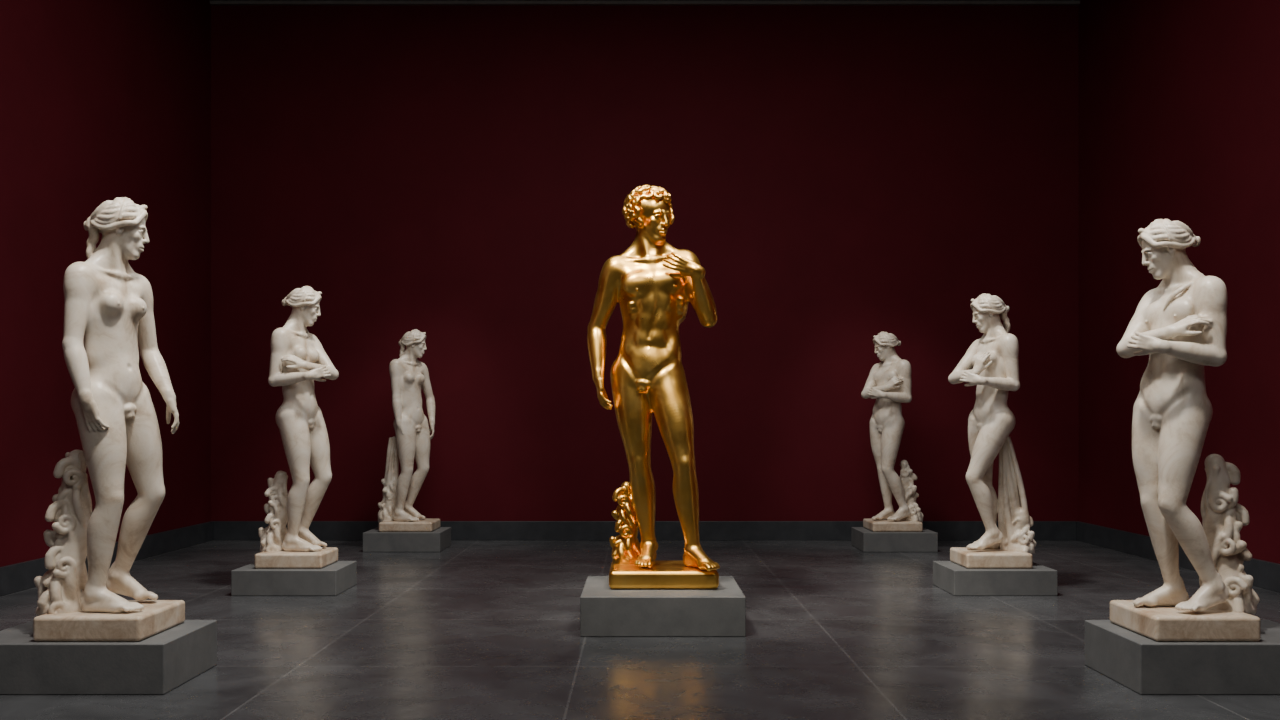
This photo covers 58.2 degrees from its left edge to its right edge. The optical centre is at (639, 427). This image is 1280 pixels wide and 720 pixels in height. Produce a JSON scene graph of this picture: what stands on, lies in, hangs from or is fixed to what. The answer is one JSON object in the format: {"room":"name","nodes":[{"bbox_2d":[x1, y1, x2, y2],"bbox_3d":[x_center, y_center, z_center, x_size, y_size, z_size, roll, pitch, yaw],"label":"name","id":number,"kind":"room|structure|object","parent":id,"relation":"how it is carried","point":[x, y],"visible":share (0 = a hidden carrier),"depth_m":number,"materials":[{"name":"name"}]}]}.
{"room":"museum","nodes":[
{"label":"museum","id":0,"kind":"room"},
{"bbox_2d":[0,0,210,566],"bbox_3d":[-4.500,-1.610,4.400,0.200,5.520,14.800,0,0,0],"label":"wall","id":1,"kind":"structure","parent":0,"point":[101,101],"depth_m":9.21,"materials":[{"name":"paint"}]},
{"bbox_2d":[0,521,212,595],"bbox_3d":[-4.385,1.052,4.400,0.030,0.195,14.800,0,0,0],"label":"baseboard","id":2,"kind":"structure","parent":1,"relation":"attached to","point":[16,577],"depth_m":10.18,"materials":[{"name":"stone"}]},
{"bbox_2d":[0,540,1279,719],"bbox_3d":[0.050,1.200,4.400,9.300,0.100,15.200,0,0,0],"label":"floor","id":3,"kind":"structure","parent":0,"point":[468,629],"depth_m":6.08,"materials":[{"name":"tile"}]},
{"bbox_2d":[0,620,216,694],"bbox_3d":[-2.495,1.040,5.265,0.890,0.220,0.630,0,0,0],"label":"plinth","id":4,"kind":"object","parent":3,"relation":"on","point":[159,663],"visible":0.85,"depth_m":4.95,"materials":[{"name":"concrete"}]},
{"bbox_2d":[33,197,184,641],"bbox_3d":[-2.435,-0.063,5.251,0.563,1.987,0.522,0,0,0],"label":"marble statue","id":5,"kind":"object","parent":4,"relation":"on","point":[108,306],"visible":1,"depth_m":5.15,"materials":[{"name":"white stone"}]},
{"bbox_2d":[231,561,356,595],"bbox_3d":[-2.440,1.062,8.160,0.720,0.175,0.580,0,0,0],"label":"plinth","id":6,"kind":"object","parent":3,"relation":"on","point":[333,579],"visible":0.9,"depth_m":7.87,"materials":[{"name":"stone"}]},
{"bbox_2d":[255,286,338,568],"bbox_3d":[-2.441,-0.020,8.185,0.542,1.990,0.469,0,0,0],"label":"marble statue","id":7,"kind":"object","parent":6,"relation":"on","point":[298,358],"visible":1,"depth_m":8.10,"materials":[{"name":"white stone"}]},
{"bbox_2d":[363,527,450,551],"bbox_3d":[-2.210,1.060,10.960,0.720,0.180,0.620,0,0,0],"label":"plinth","id":8,"kind":"object","parent":3,"relation":"on","point":[439,539],"visible":0.98,"depth_m":10.65,"materials":[{"name":"stone"}]},
{"bbox_2d":[378,329,439,531],"bbox_3d":[-2.220,0.014,10.960,0.560,1.913,0.480,0,0,0],"label":"marble statue","id":9,"kind":"object","parent":8,"relation":"on","point":[396,513],"visible":1,"depth_m":10.88,"materials":[{"name":"white stone"}]},
{"bbox_2d":[580,576,745,636],"bbox_3d":[0.127,1.040,6.780,0.913,0.220,0.900,0,0,0],"label":"plinth","id":10,"kind":"object","parent":3,"relation":"on","point":[605,611],"visible":0.98,"depth_m":6.33,"materials":[{"name":"stone"}]},
{"bbox_2d":[587,185,719,588],"bbox_3d":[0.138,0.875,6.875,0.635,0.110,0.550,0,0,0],"label":"statue","id":11,"kind":"object","parent":10,"relation":"on","point":[653,282],"visible":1,"depth_m":6.79,"materials":[{"name":"gold metal"}]},
{"bbox_2d":[851,527,937,551],"bbox_3d":[2.415,1.060,10.960,0.690,0.180,0.620,0,0,0],"label":"plinth","id":12,"kind":"object","parent":3,"relation":"on","point":[863,539],"visible":0.87,"depth_m":10.65,"materials":[{"name":"stone"}]},
{"bbox_2d":[861,331,923,531],"bbox_3d":[2.408,0.025,10.958,0.587,1.890,0.485,0,0,0],"label":"marble statue","id":13,"kind":"object","parent":12,"relation":"on","point":[889,382],"visible":1,"depth_m":10.85,"materials":[{"name":"white stone"}]},
{"bbox_2d":[933,561,1057,595],"bbox_3d":[2.505,1.062,8.160,0.710,0.175,0.580,0,0,0],"label":"plinth","id":14,"kind":"object","parent":3,"relation":"on","point":[955,579],"visible":0.9,"depth_m":7.87,"materials":[{"name":"stone"}]},
{"bbox_2d":[948,293,1036,568],"bbox_3d":[2.521,0.007,8.178,0.586,1.935,0.456,0,0,0],"label":"marble statue","id":15,"kind":"object","parent":14,"relation":"on","point":[993,356],"visible":1,"depth_m":8.10,"materials":[{"name":"white stone"}]},
{"bbox_2d":[1085,620,1279,694],"bbox_3d":[2.603,1.040,5.265,0.895,0.220,0.630,0,0,0],"label":"plinth","id":16,"kind":"object","parent":3,"relation":"on","point":[1144,665],"visible":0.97,"depth_m":4.95,"materials":[{"name":"concrete"}]},
{"bbox_2d":[1110,219,1260,641],"bbox_3d":[2.494,-0.013,5.245,0.610,1.886,0.510,0,0,0],"label":"marble statue","id":17,"kind":"object","parent":16,"relation":"on","point":[1181,322],"visible":1,"depth_m":5.15,"materials":[{"name":"white stone"}]},
{"bbox_2d":[211,5,1078,520],"bbox_3d":[0.050,-1.610,11.900,9.300,5.520,0.200,0,0,0],"label":"wall","id":18,"kind":"structure","parent":0,"point":[838,177],"depth_m":11.80,"materials":[{"name":"paint"}]},
{"bbox_2d":[209,0,1079,4],"bbox_3d":[0.050,-4.353,11.775,8.900,0.035,0.050,0,0,0],"label":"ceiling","id":19,"kind":"structure","parent":18,"relation":"attached to","point":[212,2],"depth_m":11.75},
{"bbox_2d":[213,521,1076,539],"bbox_3d":[0.050,1.052,11.785,8.840,0.195,0.030,0,0,0],"label":"baseboard","id":20,"kind":"structure","parent":18,"relation":"attached to","point":[222,530],"depth_m":11.77,"materials":[{"name":"stone"}]},
{"bbox_2d":[1079,0,1279,563],"bbox_3d":[4.600,-1.610,4.400,0.200,5.520,14.800,0,0,0],"label":"wall","id":21,"kind":"structure","parent":0,"point":[1179,100],"depth_m":9.50,"materials":[{"name":"paint"}]},
{"bbox_2d":[1077,521,1279,591],"bbox_3d":[4.485,1.052,4.400,0.030,0.195,14.800,0,0,0],"label":"baseboard","id":22,"kind":"structure","parent":21,"relation":"attached to","point":[1265,574],"depth_m":10.25,"materials":[{"name":"stone"}]}
]}

